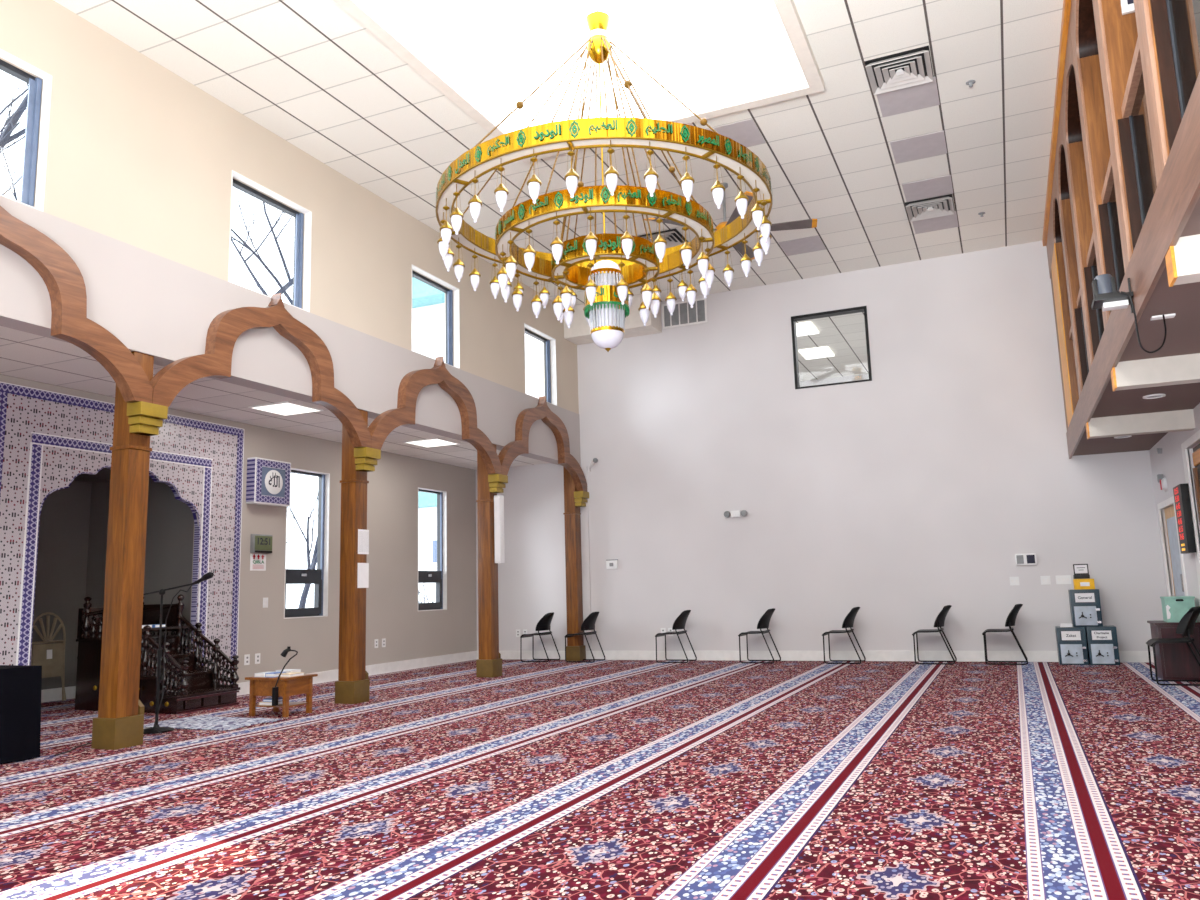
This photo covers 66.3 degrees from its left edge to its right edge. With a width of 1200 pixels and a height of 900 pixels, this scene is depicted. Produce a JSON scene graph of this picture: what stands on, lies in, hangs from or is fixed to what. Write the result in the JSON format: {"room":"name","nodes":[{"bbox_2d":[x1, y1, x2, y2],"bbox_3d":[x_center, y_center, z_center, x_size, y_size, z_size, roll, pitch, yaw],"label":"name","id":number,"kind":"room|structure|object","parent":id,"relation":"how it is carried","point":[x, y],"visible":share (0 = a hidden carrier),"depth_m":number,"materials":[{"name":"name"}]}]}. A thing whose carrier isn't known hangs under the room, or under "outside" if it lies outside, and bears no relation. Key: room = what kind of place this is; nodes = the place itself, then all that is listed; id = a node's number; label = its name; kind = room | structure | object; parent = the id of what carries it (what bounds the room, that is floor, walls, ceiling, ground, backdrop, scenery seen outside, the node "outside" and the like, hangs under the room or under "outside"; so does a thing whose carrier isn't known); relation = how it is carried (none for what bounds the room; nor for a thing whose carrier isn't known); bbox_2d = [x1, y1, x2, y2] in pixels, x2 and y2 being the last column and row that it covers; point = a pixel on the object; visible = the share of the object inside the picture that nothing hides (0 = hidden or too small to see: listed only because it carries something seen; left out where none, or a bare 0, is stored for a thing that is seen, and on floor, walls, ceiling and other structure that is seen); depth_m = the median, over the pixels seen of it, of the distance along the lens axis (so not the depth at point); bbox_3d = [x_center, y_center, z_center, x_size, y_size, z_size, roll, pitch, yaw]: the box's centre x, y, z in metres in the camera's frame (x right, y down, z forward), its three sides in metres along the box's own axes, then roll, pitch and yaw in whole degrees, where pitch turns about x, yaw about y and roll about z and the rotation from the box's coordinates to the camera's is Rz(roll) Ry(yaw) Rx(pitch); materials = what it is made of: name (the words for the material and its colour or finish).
{"room":"mosque","nodes":[
{"label":"mosque","id":0,"kind":"room"},
{"bbox_2d":[0,374,476,682],"bbox_3d":[-6.087,0.849,8.384,0.200,3.510,18.440,-5,-9,23],"label":"wall","id":1,"kind":"structure","parent":0,"point":[392,613],"depth_m":13.97,"materials":[{"name":"paint"}]},
{"bbox_2d":[0,382,244,684],"bbox_3d":[-5.195,1.179,10.125,0.087,3.330,3.160,-5,-9,23],"label":"tile panel","id":2,"kind":"object","parent":1,"relation":"attached to","point":[48,439],"visible":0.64,"depth_m":9.77,"materials":[{"name":"tile"}]},
{"bbox_2d":[32,468,193,689],"bbox_3d":[-6.298,1.506,10.497,1.980,2.860,2.540,-5,-9,23],"label":"wall niche","id":3,"kind":"object","parent":2,"relation":"in","point":[73,524],"visible":0.21,"depth_m":11.51,"materials":[{"name":"paint"}]},
{"bbox_2d":[41,686,75,702],"bbox_3d":[-7.038,2.917,10.627,0.020,0.150,2.250,-5,-9,23],"label":"baseboard","id":4,"kind":"structure","parent":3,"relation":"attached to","point":[55,694],"depth_m":11.34,"materials":[{"name":"white paint"}]},
{"bbox_2d":[250,554,265,570],"bbox_3d":[-4.408,1.448,11.850,0.007,0.215,0.270,-5,-9,23],"label":"poster","id":5,"kind":"object","parent":1,"relation":"attached to","point":[257,561],"visible":1,"depth_m":11.84,"materials":[{"name":"white paper"}]},
{"bbox_2d":[250,534,272,552],"bbox_3d":[-4.379,1.214,11.897,0.060,0.240,0.340,-5,-9,23],"label":"digital clock","id":6,"kind":"object","parent":1,"relation":"attached to","point":[259,543],"visible":1,"depth_m":11.85,"materials":[{"name":"grey plastic"}]},
{"bbox_2d":[246,457,290,506],"bbox_3d":[-4.334,0.426,12.049,0.160,0.590,0.648,-5,-9,23],"label":"box","id":7,"kind":"object","parent":1,"relation":"attached to","point":[268,483],"visible":1,"depth_m":11.94,"materials":[{"name":"tile"}]},
{"bbox_2d":[284,468,329,618],"bbox_3d":[-4.122,1.296,12.754,0.174,2.030,0.860,-5,-9,23],"label":"window","id":8,"kind":"structure","parent":1,"relation":"in","point":[318,577],"depth_m":13.00,"materials":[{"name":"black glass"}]},
{"bbox_2d":[237,651,476,695],"bbox_3d":[-5.944,2.498,8.079,0.018,0.150,18.422,-5,-9,23],"label":"baseboard","id":9,"kind":"structure","parent":1,"relation":"attached to","point":[332,675],"depth_m":14.30,"materials":[{"name":"white paint"}]},
{"bbox_2d":[418,487,446,610],"bbox_3d":[-2.892,1.679,15.491,0.174,2.030,0.850,-5,-9,23],"label":"window","id":10,"kind":"structure","parent":1,"relation":"in","point":[439,577],"depth_m":15.78,"materials":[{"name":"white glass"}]},
{"bbox_2d":[0,326,548,469],"bbox_3d":[-5.272,-0.918,8.264,2.090,0.100,18.440,-5,-9,23],"label":"ceiling","id":11,"kind":"structure","parent":0,"point":[23,355],"depth_m":10.31,"materials":[{"name":"paint"}]},
{"bbox_2d":[248,401,322,415],"bbox_3d":[-3.743,-0.490,10.965,0.600,0.014,0.600,-5,-9,23],"label":"recessed light","id":12,"kind":"object","parent":11,"relation":"in","point":[287,408],"visible":1,"depth_m":10.94,"materials":[{"name":"white paint"}]},
{"bbox_2d":[255,403,318,414],"bbox_3d":[-3.743,-0.492,10.966,0.560,0.009,0.560,-5,-9,23],"label":"diffuser","id":13,"kind":"object","parent":12,"relation":"attached to","point":[275,408],"depth_m":10.95,"materials":[{"name":"white plastic"}]},
{"bbox_2d":[403,438,459,447],"bbox_3d":[-2.507,-0.107,13.716,0.600,0.014,0.600,-5,-9,23],"label":"recessed light","id":14,"kind":"object","parent":11,"relation":"in","point":[433,442],"visible":1,"depth_m":13.69,"materials":[{"name":"white paint"}]},
{"bbox_2d":[0,0,580,465],"bbox_3d":[-4.237,-2.220,7.981,0.252,2.730,18.440,-5,-9,23],"label":"wall","id":15,"kind":"structure","parent":0,"point":[139,155],"depth_m":8.85,"materials":[{"name":"beige paint"}]},
{"bbox_2d":[0,49,51,210],"bbox_3d":[-4.734,-2.513,6.864,0.204,1.160,1.140,-5,-9,23],"label":"window","id":16,"kind":"structure","parent":15,"relation":"in","point":[35,84],"depth_m":7.33,"materials":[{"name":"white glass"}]},
{"bbox_2d":[0,206,152,402],"bbox_3d":[-4.516,-1.281,6.655,0.124,1.420,2.976,-5,-9,23],"label":"wooden arch","id":17,"kind":"object","parent":15,"relation":"attached to","point":[63,279],"visible":0.99,"depth_m":7.26,"materials":[{"name":"brown wood"}]},
{"bbox_2d":[150,293,370,447],"bbox_3d":[-3.307,-0.905,9.347,0.124,1.420,2.966,-5,-9,23],"label":"wooden arch","id":18,"kind":"object","parent":15,"relation":"attached to","point":[227,326],"visible":0.99,"depth_m":9.18,"materials":[{"name":"brown wood"}]},
{"bbox_2d":[228,170,311,311],"bbox_3d":[-3.501,-2.130,9.610,0.204,1.160,1.150,-5,-9,23],"label":"window","id":19,"kind":"structure","parent":15,"relation":"in","point":[299,217],"depth_m":10.04,"materials":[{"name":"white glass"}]},
{"bbox_2d":[368,356,500,473],"bbox_3d":[-2.100,-0.530,12.034,0.124,1.420,2.966,-5,-9,23],"label":"wooden arch","id":20,"kind":"object","parent":15,"relation":"attached to","point":[411,384],"visible":0.98,"depth_m":11.98,"materials":[{"name":"brown wood"}]},
{"bbox_2d":[411,264,459,368],"bbox_3d":[-2.278,-1.750,12.334,0.204,1.160,1.130,-5,-9,23],"label":"window","id":21,"kind":"structure","parent":15,"relation":"in","point":[448,293],"depth_m":12.78,"materials":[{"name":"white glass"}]},
{"bbox_2d":[524,323,556,405],"bbox_3d":[-1.054,-1.369,15.058,0.204,1.160,1.110,-5,-9,23],"label":"window","id":22,"kind":"structure","parent":15,"relation":"in","point":[549,372],"depth_m":15.50,"materials":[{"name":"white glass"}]},
{"bbox_2d":[498,396,586,491],"bbox_3d":[-0.894,-0.155,14.720,0.124,1.420,2.961,-5,-9,23],"label":"wooden arch","id":23,"kind":"object","parent":15,"relation":"attached to","point":[526,418],"visible":0.94,"depth_m":14.73,"materials":[{"name":"brown wood"}]},
{"bbox_2d":[54,0,1062,380],"bbox_3d":[2.222,-3.622,9.453,11.240,0.120,26.000,-5,-9,23],"label":"ceiling","id":24,"kind":"structure","parent":0,"point":[307,72],"depth_m":9.87,"materials":[{"name":"tile"}]},
{"bbox_2d":[333,0,824,162],"bbox_3d":[-0.002,-3.643,8.200,3.360,0.090,3.340,-5,-9,23],"label":"trim","id":25,"kind":"structure","parent":24,"relation":"attached to","point":[787,11],"depth_m":8.54,"materials":[{"name":"paint"}]},
{"bbox_2d":[352,0,808,133],"bbox_3d":[-0.016,-4.140,8.276,3.100,1.085,3.080,-5,-9,23],"label":"skylight","id":26,"kind":"object","parent":24,"relation":"attached to","point":[739,52],"depth_m":9.41,"materials":[{"name":"paint"}]},
{"bbox_3d":[-0.031,-4.661,8.355,3.100,0.010,3.080,-5,-9,23],"label":"window","id":27,"kind":"structure","parent":26,"relation":"in","visible":0},
{"bbox_2d":[435,0,772,351],"bbox_3d":[0.014,-2.731,8.037,2.866,3.862,2.862,-10,-12,42],"label":"chandelier","id":28,"kind":"object","parent":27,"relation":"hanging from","point":[606,266],"visible":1,"depth_m":7.42,"materials":[{"name":"gold metal"}]},
{"bbox_2d":[438,139,769,259],"bbox_3d":[0.034,-2.022,7.929,2.830,0.018,2.830,-5,-9,23],"label":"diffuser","id":29,"kind":"object","parent":28,"relation":"attached to","point":[728,159],"depth_m":6.96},
{"bbox_2d":[497,206,711,280],"bbox_3d":[0.042,-1.738,7.886,1.840,0.018,1.840,-5,-9,23],"label":"diffuser","id":30,"kind":"object","parent":28,"relation":"attached to","point":[696,223],"depth_m":7.37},
{"bbox_2d":[554,255,656,286],"bbox_3d":[0.048,-1.532,7.855,0.892,0.018,0.892,-5,-9,23],"label":"diffuser","id":31,"kind":"object","parent":28,"relation":"attached to","point":[647,261],"depth_m":7.74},
{"bbox_2d":[637,228,687,247],"bbox_3d":[0.894,-2.955,12.995,0.580,0.055,0.580,-5,-9,23],"label":"ceiling vent","id":32,"kind":"object","parent":24,"relation":"in","point":[673,237],"visible":0.43,"depth_m":12.86,"materials":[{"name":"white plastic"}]},
{"bbox_2d":[644,182,816,259],"bbox_3d":[1.566,-2.917,11.291,2.111,0.682,2.054,-5,-9,23],"label":"ceiling fan","id":33,"kind":"object","parent":24,"relation":"hanging from","point":[808,223],"visible":0.35,"depth_m":11.07,"materials":[{"name":"grey plastic"}]},
{"bbox_2d":[707,119,764,146],"bbox_3d":[1.465,-3.438,10.088,0.570,0.007,0.580,-5,-9,23],"label":"ceiling panel","id":34,"kind":"object","parent":24,"relation":"attached to","point":[746,133],"visible":0.57,"depth_m":9.99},
{"bbox_2d":[779,236,825,255],"bbox_3d":[2.952,-2.976,13.400,0.570,0.007,0.580,-5,-9,23],"label":"ceiling panel","id":35,"kind":"object","parent":24,"relation":"attached to","point":[809,244],"visible":1,"depth_m":13.38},
{"bbox_2d":[796,322,818,335],"bbox_3d":[3.851,-2.322,17.756,0.600,0.030,0.820,-5,-9,23],"label":"recessed light","id":36,"kind":"object","parent":24,"relation":"in","point":[806,328],"visible":0.57,"depth_m":17.69,"materials":[{"name":"white plastic"}]},
{"bbox_2d":[799,346,833,359],"bbox_3d":[4.622,-2.064,19.595,0.600,0.030,0.800,-5,-9,23],"label":"recessed light","id":37,"kind":"object","parent":24,"relation":"in","point":[821,352],"visible":1,"depth_m":19.53,"materials":[{"name":"white plastic"}]},
{"bbox_2d":[864,45,933,94],"bbox_3d":[2.887,-3.643,8.848,0.580,0.055,0.580,-5,-9,23],"label":"ceiling vent","id":38,"kind":"object","parent":24,"relation":"in","point":[913,67],"visible":1,"depth_m":8.83,"materials":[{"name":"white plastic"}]},
{"bbox_2d":[877,77,939,116],"bbox_3d":[3.144,-3.594,9.378,0.570,0.007,0.580,-5,-9,23],"label":"ceiling panel","id":39,"kind":"object","parent":24,"relation":"attached to","point":[925,95],"visible":0.93,"depth_m":9.40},
{"bbox_2d":[890,131,946,162],"bbox_3d":[3.632,-3.443,10.464,0.570,0.007,0.580,-5,-9,23],"label":"ceiling panel","id":40,"kind":"object","parent":24,"relation":"attached to","point":[932,144],"visible":1,"depth_m":10.44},
{"bbox_2d":[902,175,952,201],"bbox_3d":[4.128,-3.289,11.568,0.570,0.007,0.580,-5,-9,23],"label":"ceiling panel","id":41,"kind":"object","parent":24,"relation":"attached to","point":[938,186],"visible":1,"depth_m":11.55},
{"bbox_2d":[905,194,954,221],"bbox_3d":[4.358,-3.186,12.124,0.580,0.055,0.580,-5,-9,23],"label":"ceiling vent","id":42,"kind":"object","parent":24,"relation":"in","point":[939,206],"visible":1,"depth_m":12.11,"materials":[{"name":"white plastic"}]},
{"bbox_2d":[912,211,958,233],"bbox_3d":[4.627,-3.133,12.681,0.570,0.007,0.580,-5,-9,23],"label":"ceiling panel","id":43,"kind":"object","parent":24,"relation":"attached to","point":[949,221],"visible":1,"depth_m":12.71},
{"bbox_2d":[0,659,1199,899],"bbox_3d":[-1.472,2.222,6.202,14.130,0.120,18.590,-5,-9,23],"label":"floor","id":44,"kind":"structure","parent":0,"point":[553,779],"depth_m":5.39,"materials":[{"name":"carpet"}]},
{"bbox_2d":[30,612,65,700],"bbox_3d":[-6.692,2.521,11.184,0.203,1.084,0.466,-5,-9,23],"label":"chair","id":45,"kind":"object","parent":44,"relation":"on","point":[51,657],"visible":0.74,"depth_m":11.23,"materials":[{"name":"beige wood"}]},
{"bbox_2d":[91,351,167,749],"bbox_3d":[-3.946,0.798,7.788,0.405,3.310,0.330,-5,-9,23],"label":"wooden column","id":46,"kind":"structure","parent":44,"relation":"on","point":[119,724],"depth_m":7.70,"materials":[{"name":"brown wood"}]},
{"bbox_2d":[75,594,239,714],"bbox_3d":[-4.991,2.265,10.379,1.708,1.250,0.870,-5,-9,23],"label":"pulpit","id":47,"kind":"object","parent":44,"relation":"on","point":[189,687],"visible":0.77,"depth_m":10.28,"materials":[{"name":"brown wood"}]},
{"bbox_2d":[142,626,190,630],"bbox_3d":[-4.989,2.014,10.374,0.280,0.025,0.670,-5,-9,23],"label":"shelf","id":48,"kind":"object","parent":47,"relation":"attached to","point":[178,628],"depth_m":10.47,"materials":[{"name":"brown wood"}]},
{"bbox_2d":[143,572,213,733],"bbox_3d":[-4.101,1.863,8.486,1.337,1.423,0.304,-5,-9,23],"label":"microphone stand","id":49,"kind":"object","parent":44,"relation":"on","point":[156,728],"visible":0.88,"depth_m":8.42,"materials":[{"name":"black metal"}]},
{"bbox_2d":[144,716,281,729],"bbox_3d":[-3.751,2.615,8.812,1.160,0.012,0.750,-5,-9,23],"label":"rug","id":50,"kind":"object","parent":44,"relation":"on","point":[194,722],"visible":0.94,"depth_m":8.78,"materials":[{"name":"fabric"}]},
{"bbox_2d":[245,674,317,717],"bbox_3d":[-3.258,2.503,9.391,0.550,0.385,0.450,-5,-9,23],"label":"side table","id":51,"kind":"object","parent":44,"relation":"on","point":[259,686],"visible":0.84,"depth_m":9.28,"materials":[{"name":"brown wood"}]},
{"bbox_2d":[254,702,307,707],"bbox_3d":[-3.255,2.597,9.376,0.440,0.015,0.340,-5,-9,23],"label":"shelf","id":52,"kind":"object","parent":51,"relation":"attached to","point":[289,704],"depth_m":9.27,"materials":[{"name":"brown wood"}]},
{"bbox_2d":[272,646,297,705],"bbox_3d":[-3.118,2.244,9.128,0.258,0.570,0.071,-2,-9,4],"label":"gooseneck lamp","id":53,"kind":"object","parent":51,"relation":"attached to","point":[284,653],"visible":1,"depth_m":9.12,"materials":[{"name":"black plastic"}]},
{"bbox_2d":[335,409,380,703],"bbox_3d":[-2.739,1.173,10.476,0.405,3.310,0.330,-5,-9,23],"label":"wooden column","id":54,"kind":"structure","parent":44,"relation":"on","point":[352,686],"depth_m":10.37,"materials":[{"name":"brown wood"}]},
{"bbox_2d":[357,558,368,587],"bbox_3d":[-2.690,1.398,10.445,0.009,0.333,0.190,-5,-9,23],"label":"paper sheet","id":55,"kind":"object","parent":54,"relation":"hanging from","point":[363,568],"visible":1,"depth_m":10.44,"materials":[{"name":"white paper"}]},
{"bbox_2d":[358,529,368,553],"bbox_3d":[-2.702,1.049,10.499,0.005,0.280,0.190,-5,-9,23],"label":"paper sheet","id":56,"kind":"object","parent":54,"relation":"attached to","point":[363,535],"visible":1,"depth_m":10.50,"materials":[{"name":"white paper"}]},
{"bbox_2d":[476,444,507,677],"bbox_3d":[-1.532,1.548,13.163,0.405,3.310,0.330,-5,-9,23],"label":"wooden column","id":57,"kind":"structure","parent":44,"relation":"on","point":[489,664],"depth_m":13.06,"materials":[{"name":"brown wood"}]},
{"bbox_2d":[494,495,504,562],"bbox_3d":[-1.458,1.133,13.205,0.121,0.980,0.120,-5,-9,23],"label":"speaker","id":58,"kind":"object","parent":57,"relation":"attached to","point":[498,499],"visible":1,"depth_m":13.16},
{"bbox_2d":[494,497,499,560],"bbox_3d":[-1.471,1.130,13.150,0.088,0.910,0.010,-5,-9,23],"label":"grille","id":59,"kind":"object","parent":58,"relation":"attached to","point":[496,499],"depth_m":13.15,"materials":[{"name":"white metal"}]},
{"bbox_2d":[520,612,559,661],"bbox_3d":[-1.018,3.169,15.596,0.556,0.807,0.467,-5,-9,23],"label":"chair","id":60,"kind":"object","parent":44,"relation":"on","point":[544,623],"visible":1,"depth_m":15.48,"materials":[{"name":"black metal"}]},
{"bbox_2d":[563,466,588,660],"bbox_3d":[-0.390,1.903,15.705,0.405,3.310,0.267,-5,-9,23],"label":"wooden column","id":61,"kind":"structure","parent":44,"relation":"on","point":[574,499],"depth_m":15.66,"materials":[{"name":"brown wood"}]},
{"bbox_2d":[565,612,604,662],"bbox_3d":[-0.254,3.094,15.242,0.556,0.807,0.467,-5,-9,23],"label":"chair","id":62,"kind":"object","parent":44,"relation":"on","point":[589,622],"visible":1,"depth_m":15.11,"materials":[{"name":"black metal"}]},
{"bbox_2d":[655,610,696,662],"bbox_3d":[1.202,2.959,14.629,0.556,0.807,0.467,-5,-9,23],"label":"chair","id":63,"kind":"object","parent":44,"relation":"on","point":[680,622],"visible":1,"depth_m":14.51,"materials":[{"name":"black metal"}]},
{"bbox_2d":[738,608,780,663],"bbox_3d":[2.439,2.841,14.089,0.556,0.807,0.467,-5,-9,23],"label":"chair","id":64,"kind":"object","parent":44,"relation":"on","point":[764,621],"visible":1,"depth_m":13.96,"materials":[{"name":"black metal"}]},
{"bbox_2d":[822,607,865,663],"bbox_3d":[3.594,2.732,13.586,0.556,0.807,0.467,-5,-9,23],"label":"chair","id":65,"kind":"object","parent":44,"relation":"on","point":[848,622],"visible":1,"depth_m":13.46,"materials":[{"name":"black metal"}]},
{"bbox_2d":[912,605,956,664],"bbox_3d":[4.750,2.622,13.082,0.556,0.807,0.467,-5,-9,23],"label":"chair","id":66,"kind":"object","parent":44,"relation":"on","point":[940,620],"visible":1,"depth_m":12.95,"materials":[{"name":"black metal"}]},
{"bbox_2d":[982,604,1027,664],"bbox_3d":[5.590,2.543,12.716,0.556,0.807,0.467,-5,-9,23],"label":"chair","id":67,"kind":"object","parent":44,"relation":"on","point":[1010,621],"visible":1,"depth_m":12.57,"materials":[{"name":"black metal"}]},
{"bbox_2d":[1055,626,1088,664],"bbox_3d":[6.350,2.630,12.367,0.347,0.490,0.412,-5,-9,23],"label":"deposit safe","id":68,"kind":"object","parent":44,"relation":"on","point":[1071,641],"visible":0.99,"depth_m":12.22,"materials":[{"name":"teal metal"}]},
{"bbox_2d":[1085,625,1119,664],"bbox_3d":[6.680,2.596,12.223,0.349,0.495,0.412,-5,-9,23],"label":"deposit safe","id":69,"kind":"object","parent":44,"relation":"on","point":[1102,642],"visible":0.98,"depth_m":12.08,"materials":[{"name":"grey metal"}]},
{"bbox_2d":[1068,589,1102,626],"bbox_3d":[6.533,2.123,12.367,0.350,0.489,0.412,-5,-9,23],"label":"deposit safe","id":70,"kind":"object","parent":69,"relation":"on","point":[1085,604],"visible":0.99,"depth_m":12.22,"materials":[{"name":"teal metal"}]},
{"bbox_2d":[1073,579,1094,589],"bbox_3d":[6.521,1.806,12.383,0.240,0.138,0.233,-5,-9,23],"label":"cardboard box","id":71,"kind":"object","parent":70,"relation":"on","point":[1078,583],"visible":0.98,"depth_m":12.28,"materials":[{"name":"yellow cardboard"}]},
{"bbox_2d":[1073,564,1089,578],"bbox_3d":[6.498,1.640,12.418,0.190,0.198,0.190,-5,-9,23],"label":"sign holder","id":72,"kind":"object","parent":71,"relation":"on","point":[1081,571],"visible":1,"depth_m":12.36,"materials":[{"name":"black plastic"}]},
{"bbox_2d":[1146,606,1199,685],"bbox_3d":[6.186,2.087,9.838,0.556,0.807,0.467,-5,-9,23],"label":"chair","id":73,"kind":"object","parent":44,"relation":"on","point":[1185,627],"visible":1,"depth_m":9.75,"materials":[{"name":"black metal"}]},
{"bbox_2d":[1147,620,1199,679],"bbox_3d":[6.508,2.252,10.366,0.455,0.625,0.620,-5,-9,23],"label":"base cabinet","id":74,"kind":"object","parent":44,"relation":"on","point":[1175,661],"visible":0.74,"depth_m":10.11,"materials":[{"name":"red wood"}]},
{"bbox_2d":[1160,596,1196,621],"bbox_3d":[6.494,1.786,10.316,0.296,0.278,0.316,-5,-9,23],"label":"storage box","id":75,"kind":"object","parent":74,"relation":"on","point":[1174,608],"visible":0.92,"depth_m":10.20,"materials":[{"name":"green plastic"}]},
{"bbox_2d":[475,241,1166,650],"bbox_3d":[3.621,0.157,14.392,13.270,6.140,0.150,-5,-9,23],"label":"wall","id":76,"kind":"structure","parent":0,"point":[912,491],"depth_m":14.19,"materials":[{"name":"paint"}]},
{"bbox_2d":[580,466,591,650],"bbox_3d":[-0.245,1.841,15.794,0.140,3.150,0.030,-5,-9,23],"label":"trim","id":77,"kind":"structure","parent":76,"relation":"attached to","point":[586,586],"depth_m":15.76,"materials":[{"name":"paint"}]},
{"bbox_2d":[564,295,661,344],"bbox_3d":[0.213,-2.245,15.887,1.610,0.550,0.520,-5,-9,23],"label":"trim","id":78,"kind":"structure","parent":76,"relation":"attached to","point":[578,333],"depth_m":15.76,"materials":[{"name":"paint"}]},
{"bbox_2d":[662,298,706,328],"bbox_3d":[1.435,-2.321,15.619,0.790,0.430,0.029,-5,-9,23],"label":"air vent","id":79,"kind":"object","parent":76,"relation":"in","point":[683,314],"visible":0.9,"depth_m":15.61,"materials":[{"name":"grey plastic"}]},
{"bbox_2d":[477,651,1153,661],"bbox_3d":[2.694,3.199,14.291,10.730,0.150,0.018,-5,-9,23],"label":"baseboard","id":80,"kind":"structure","parent":76,"relation":"attached to","point":[962,656],"depth_m":13.96,"materials":[{"name":"white paint"}]},
{"bbox_2d":[791,306,871,388],"bbox_3d":[3.677,-1.604,14.601,1.190,1.200,0.170,-5,-9,23],"label":"window","id":81,"kind":"structure","parent":76,"relation":"in","point":[794,319],"depth_m":14.64,"materials":[{"name":"black metal"}]},
{"bbox_2d":[1015,553,1036,564],"bbox_3d":[6.029,1.547,13.007,0.270,0.160,0.051,-5,-9,23],"label":"control panel","id":82,"kind":"object","parent":76,"relation":"attached to","point":[1030,558],"visible":1,"depth_m":12.99,"materials":[{"name":"grey plastic"}]},
{"bbox_2d":[800,373,868,386],"bbox_3d":[5.078,-0.767,18.099,7.200,3.200,7.510,-5,-9,23],"label":"wall","id":83,"kind":"structure","parent":0,"point":[860,376],"depth_m":22.02,"materials":[{"name":"paint"}]},
{"bbox_2d":[1149,403,1199,621],"bbox_3d":[3.881,0.235,3.993,0.150,2.840,18.440,-5,-9,23],"label":"wall","id":84,"kind":"structure","parent":0,"point":[1169,463],"depth_m":10.92,"materials":[{"name":"paint"}]},
{"bbox_2d":[1157,496,1187,595],"bbox_3d":[7.170,1.657,11.417,0.040,2.080,1.390,-5,-9,23],"label":"trim","id":85,"kind":"structure","parent":84,"relation":"attached to","point":[1169,501],"depth_m":11.94,"materials":[{"name":"white paint"}]},
{"bbox_2d":[1164,505,1184,595],"bbox_3d":[7.196,1.694,11.400,0.115,2.000,1.190,-5,-9,23],"label":"door","id":86,"kind":"structure","parent":84,"relation":"in","point":[1169,512],"depth_m":11.58,"materials":[{"name":"glass"}]},
{"bbox_2d":[1173,483,1196,553],"bbox_3d":[6.500,0.767,10.201,0.103,0.750,0.500,-5,-9,23],"label":"led board","id":87,"kind":"object","parent":84,"relation":"attached to","point":[1183,509],"visible":1,"depth_m":10.02,"materials":[{"name":"black plastic"}]},
{"bbox_2d":[1181,430,1199,592],"bbox_3d":[6.188,1.107,9.283,0.040,2.580,1.650,-5,-9,23],"label":"trim","id":88,"kind":"structure","parent":84,"relation":"attached to","point":[1193,439],"depth_m":9.94,"materials":[{"name":"white paint"}]},
{"bbox_2d":[1192,444,1199,525],"bbox_3d":[6.244,1.141,9.253,0.080,2.500,1.210,-5,-9,23],"label":"door","id":89,"kind":"structure","parent":84,"relation":"in","point":[1196,450],"depth_m":9.84,"materials":[{"name":"brown wood"}]},
{"bbox_3d":[4.906,-2.662,5.429,3.100,3.140,15.740,-5,-9,23],"label":"wall","id":90,"kind":"structure","parent":0,"visible":0},
{"bbox_2d":[1042,0,1199,458],"bbox_3d":[4.804,-2.512,5.508,3.175,3.404,15.638,-5,-9,23],"label":"gallery","id":91,"kind":"object","parent":90,"relation":"attached to","point":[1123,193],"visible":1,"depth_m":7.08,"materials":[{"name":"brown wood"}]},
{"bbox_2d":[1092,278,1133,312],"bbox_3d":[3.376,-0.999,6.061,0.224,0.230,0.220,-5,-9,23],"label":"bracket","id":92,"kind":"object","parent":91,"relation":"attached to","point":[1098,301],"visible":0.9,"depth_m":5.99,"materials":[{"name":"black plastic"}]},
{"bbox_2d":[1092,274,1119,297],"bbox_3d":[3.346,-1.077,6.085,0.145,0.161,0.140,-5,-9,23],"label":"camera","id":93,"kind":"object","parent":92,"relation":"on","point":[1103,284],"visible":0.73,"depth_m":6.04,"materials":[{"name":"black plastic"}]},
{"bbox_2d":[1120,291,1166,352],"bbox_3d":[3.542,-0.821,5.926,0.338,0.421,0.078,1,-9,-16],"label":"power cord","id":94,"kind":"object","parent":92,"relation":"hanging from","point":[1128,294],"visible":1,"depth_m":5.88,"materials":[{"name":"black plastic"}]},
{"label":"outside","id":95,"kind":"structure","parent":0,"visible":0},
{"bbox_3d":[-23.411,7.162,31.615,50.830,0.200,80.000,-5,-9,23],"label":"ground","id":96,"kind":"structure","parent":95,"visible":0},
{"bbox_2d":[0,75,28,200],"bbox_3d":[-9.123,-3.073,15.089,4.702,14.340,8.590,0,-9,-8],"label":"bare tree","id":97,"kind":"object","parent":96,"relation":"on","point":[11,121],"visible":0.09,"depth_m":15.03,"materials":[{"name":"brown plant"}]},
{"bbox_2d":[231,188,292,304],"bbox_3d":[-6.904,-3.363,21.308,8.318,16.605,7.891,-3,-9,7],"label":"bare tree","id":98,"kind":"object","parent":96,"relation":"on","point":[289,283],"visible":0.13,"depth_m":21.97,"materials":[{"name":"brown plant"}]},
{"bbox_2d":[287,476,317,607],"bbox_3d":[-7.374,1.403,25.741,3.863,8.554,3.870,2,-9,-21],"label":"bare tree","id":99,"kind":"object","parent":96,"relation":"on","point":[312,565],"visible":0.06,"depth_m":26.23,"materials":[{"name":"brown plant"}]},
{"bbox_2d":[412,277,444,602],"bbox_3d":[-1.354,-0.480,29.407,7.400,13.000,8.000,-5,-9,23],"label":"building","id":100,"kind":"structure","parent":96,"relation":"on","point":[428,302],"depth_m":27.66,"materials":[{"name":"white"}]},
{"bbox_3d":[-4.918,1.980,6.662,0.650,0.690,1.240,-5,-9,23],"label":"draped table","id":101,"kind":"object","parent":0,"visible":0},
{"bbox_2d":[0,665,41,763],"bbox_3d":[-4.921,1.970,6.665,0.740,0.690,1.378,-5,-9,23],"label":"tablecloth","id":102,"kind":"object","parent":101,"relation":"on","point":[20,685],"visible":1,"depth_m":6.98,"materials":[{"name":"black fabric"}]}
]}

